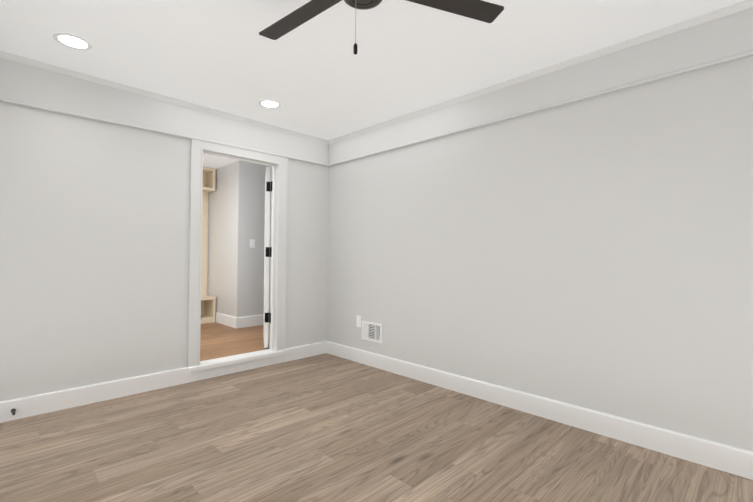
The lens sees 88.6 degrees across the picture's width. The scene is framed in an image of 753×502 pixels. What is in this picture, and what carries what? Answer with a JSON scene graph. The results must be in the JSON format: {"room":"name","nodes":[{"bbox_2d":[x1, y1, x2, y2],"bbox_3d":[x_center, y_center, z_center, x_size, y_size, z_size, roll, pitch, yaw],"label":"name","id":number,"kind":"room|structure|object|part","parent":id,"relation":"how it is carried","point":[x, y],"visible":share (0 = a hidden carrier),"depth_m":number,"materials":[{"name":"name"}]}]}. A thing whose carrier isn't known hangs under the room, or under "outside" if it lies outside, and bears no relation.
{"room":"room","nodes":[
{"label":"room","id":0,"kind":"room"},
{"bbox_2d":[0,101,328,400],"bbox_3d":[-1.797,-0.074,3.221,3.640,2.385,0.120,1,-1,-45],"label":"wall","id":1,"kind":"structure","parent":0,"point":[94,247],"depth_m":2.89,"materials":[{"name":"paint"}]},
{"bbox_2d":[0,58,325,165],"bbox_3d":[-1.742,-1.108,3.182,3.330,0.318,0.022,1,-1,-45],"label":"trim","id":2,"kind":"structure","parent":1,"relation":"attached to","point":[20,82],"depth_m":3.03,"materials":[{"name":"paint"}]},
{"bbox_2d":[0,51,327,143],"bbox_3d":[-1.720,-1.249,3.173,3.300,0.036,0.025,1,-1,-45],"label":"crown molding","id":3,"kind":"structure","parent":1,"relation":"attached to","point":[4,55],"depth_m":3.04,"materials":[{"name":"paint"}]},
{"bbox_2d":[0,341,327,422],"bbox_3d":[-1.758,1.053,3.148,3.330,0.130,0.028,1,-1,-45],"label":"baseboard","id":4,"kind":"structure","parent":1,"relation":"attached to","point":[33,405],"depth_m":2.98,"materials":[{"name":"paint"}]},
{"bbox_2d":[187,139,287,366],"bbox_3d":[-1.267,0.012,3.645,0.952,1.975,0.028,1,-1,-45],"label":"door frame","id":5,"kind":"structure","parent":1,"relation":"attached to","point":[198,147],"depth_m":3.37,"materials":[{"name":"paint"}]},
{"bbox_2d":[191,349,284,371],"bbox_3d":[-1.311,1.022,3.663,0.897,0.034,0.170,1,-1,-45],"label":"door threshold sill","id":6,"kind":"structure","parent":1,"relation":"on","point":[220,364],"depth_m":3.60,"materials":[{"name":"paint"}]},
{"bbox_2d":[203,152,274,349],"bbox_3d":[-1.325,0.059,3.694,0.750,1.892,0.024,1,-1,-45],"label":"door frame","id":7,"kind":"object","parent":1,"relation":"attached to","point":[273,204],"visible":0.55,"depth_m":3.94,"materials":[{"name":"paint"}]},
{"bbox_2d":[263,167,272,347],"bbox_3d":[-1.222,0.068,4.340,0.071,1.880,0.798,1,-1,-17],"label":"door leaf","id":8,"kind":"structure","parent":7,"relation":"attached to","point":[267,256],"depth_m":4.01,"materials":[{"name":"paint"}]},
{"bbox_2d":[207,193,208,294],"bbox_3d":[-3.202,-0.055,5.280,3.920,2.385,0.120,1,-1,-45],"label":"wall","id":9,"kind":"structure","parent":0,"point":[207,244],"depth_m":5.84,"materials":[{"name":"paint"}]},
{"bbox_2d":[200,322,269,360],"bbox_3d":[-2.388,1.096,4.354,3.800,0.170,2.330,1,-1,-45],"label":"floor","id":10,"kind":"structure","parent":0,"point":[218,340],"depth_m":4.38,"materials":[{"name":"brown wood"}]},
{"bbox_2d":[201,167,215,323],"bbox_3d":[-2.906,-0.097,5.231,1.328,2.232,0.363,1,-1,-45],"label":"shelving unit","id":11,"kind":"object","parent":10,"relation":"on","point":[208,303],"visible":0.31,"depth_m":5.76,"materials":[{"name":"brown wood"}]},
{"bbox_2d":[216,312,269,327],"bbox_3d":[-1.737,0.965,5.689,0.996,0.142,0.651,1,-1,-45],"label":"baseboard","id":12,"kind":"structure","parent":10,"relation":"on","point":[238,322],"depth_m":5.27,"materials":[{"name":"paint"}]},
{"bbox_2d":[208,160,270,321],"bbox_3d":[-1.854,-0.036,5.841,0.980,2.385,0.990,1,-1,-45],"label":"wall block","id":13,"kind":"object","parent":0,"point":[236,225],"visible":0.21,"depth_m":5.33,"materials":[{"name":"paint"}]},
{"bbox_2d":[250,239,254,247],"bbox_3d":[-1.700,-0.102,5.288,0.072,0.116,0.010,1,-1,-45],"label":"switch plate","id":14,"kind":"object","parent":13,"relation":"attached to","point":[252,243],"visible":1,"depth_m":5.28,"materials":[{"name":"white plastic"}]},
{"bbox_2d":[0,0,744,168],"bbox_3d":[-0.703,-1.281,2.491,4.120,0.075,7.370,1,-1,-45],"label":"ceiling","id":15,"kind":"structure","parent":0,"point":[316,76],"depth_m":2.40,"materials":[{"name":"paint"}]},
{"bbox_2d":[53,33,91,49],"bbox_3d":[-1.853,-1.276,2.355,0.188,0.006,0.188,1,-1,-45],"label":"recessed light","id":16,"kind":"object","parent":15,"relation":"in","point":[72,41],"visible":1,"depth_m":2.35,"materials":[{"name":"paint"}]},
{"bbox_2d":[258,99,280,107],"bbox_3d":[-0.911,-1.255,3.294,0.188,0.006,0.188,1,-1,-45],"label":"recessed light","id":17,"kind":"object","parent":15,"relation":"in","point":[267,103],"visible":1,"depth_m":3.28,"materials":[{"name":"paint"}]},
{"bbox_2d":[259,0,503,54],"bbox_3d":[-0.120,-1.031,1.650,1.171,0.489,1.073,1,-1,-45],"label":"ceiling fan","id":18,"kind":"object","parent":15,"relation":"hanging from","point":[484,11],"visible":1,"depth_m":1.73,"materials":[{"name":"brown metal"}]},
{"bbox_3d":[-0.336,-1.087,1.779,0.580,0.014,0.102,0,7,40],"label":"blade","id":19,"kind":"part","parent":18,"relation":"part of","materials":[{"name":"black wood"}]},
{"bbox_3d":[0.287,-1.084,1.673,0.580,0.014,0.102,1,-9,-20],"label":"blade","id":20,"kind":"part","parent":18,"relation":"part of","materials":[{"name":"black wood"}]},
{"bbox_2d":[0,353,752,501],"bbox_3d":[-0.028,1.131,1.419,3.640,0.050,4.920,1,-1,-45],"label":"floor","id":21,"kind":"structure","parent":0,"point":[326,427],"depth_m":2.15,"materials":[{"name":"brown wood"}]},
{"bbox_2d":[327,55,752,450],"bbox_3d":[1.228,-0.058,2.679,0.120,2.385,4.920,1,-1,-45],"label":"wall","id":22,"kind":"structure","parent":0,"point":[595,253],"depth_m":2.50,"materials":[{"name":"paint"}]},
{"bbox_2d":[356,315,360,327],"bbox_3d":[-0.183,0.727,3.985,0.008,0.120,0.072,1,-1,-45],"label":"electrical outlet plate","id":23,"kind":"object","parent":22,"relation":"attached to","point":[358,320],"visible":1,"depth_m":3.98,"materials":[{"name":"white plastic"}]},
{"bbox_2d":[362,320,381,343],"bbox_3d":[-0.050,0.804,3.844,0.016,0.189,0.287,1,-1,-45],"label":"air vent","id":24,"kind":"object","parent":22,"relation":"in","point":[371,331],"visible":1,"depth_m":3.84,"materials":[{"name":"white metal"}]},
{"bbox_2d":[0,50,752,165],"bbox_3d":[-0.052,-1.100,1.494,3.356,0.285,4.756,1,-1,-45],"label":"band","id":25,"kind":"object","parent":22,"relation":"attached to","point":[473,126],"visible":1,"depth_m":2.78,"materials":[{"name":"paint"}]},
{"bbox_2d":[328,0,752,143],"bbox_3d":[1.129,-1.233,2.673,0.025,0.036,4.756,1,-1,-45],"label":"crown molding","id":26,"kind":"structure","parent":22,"relation":"attached to","point":[710,16],"depth_m":2.49,"materials":[{"name":"paint"}]},
{"bbox_2d":[328,8,752,165],"bbox_3d":[1.144,-1.112,2.687,0.022,0.277,4.800,1,-1,-45],"label":"trim","id":27,"kind":"structure","parent":22,"relation":"attached to","point":[722,37],"depth_m":2.50,"materials":[{"name":"paint"}]},
{"bbox_2d":[328,341,752,479],"bbox_3d":[1.125,1.069,2.653,0.028,0.130,4.800,1,-1,-45],"label":"baseboard","id":28,"kind":"structure","parent":22,"relation":"attached to","point":[721,457],"depth_m":2.46,"materials":[{"name":"paint"}]}
]}

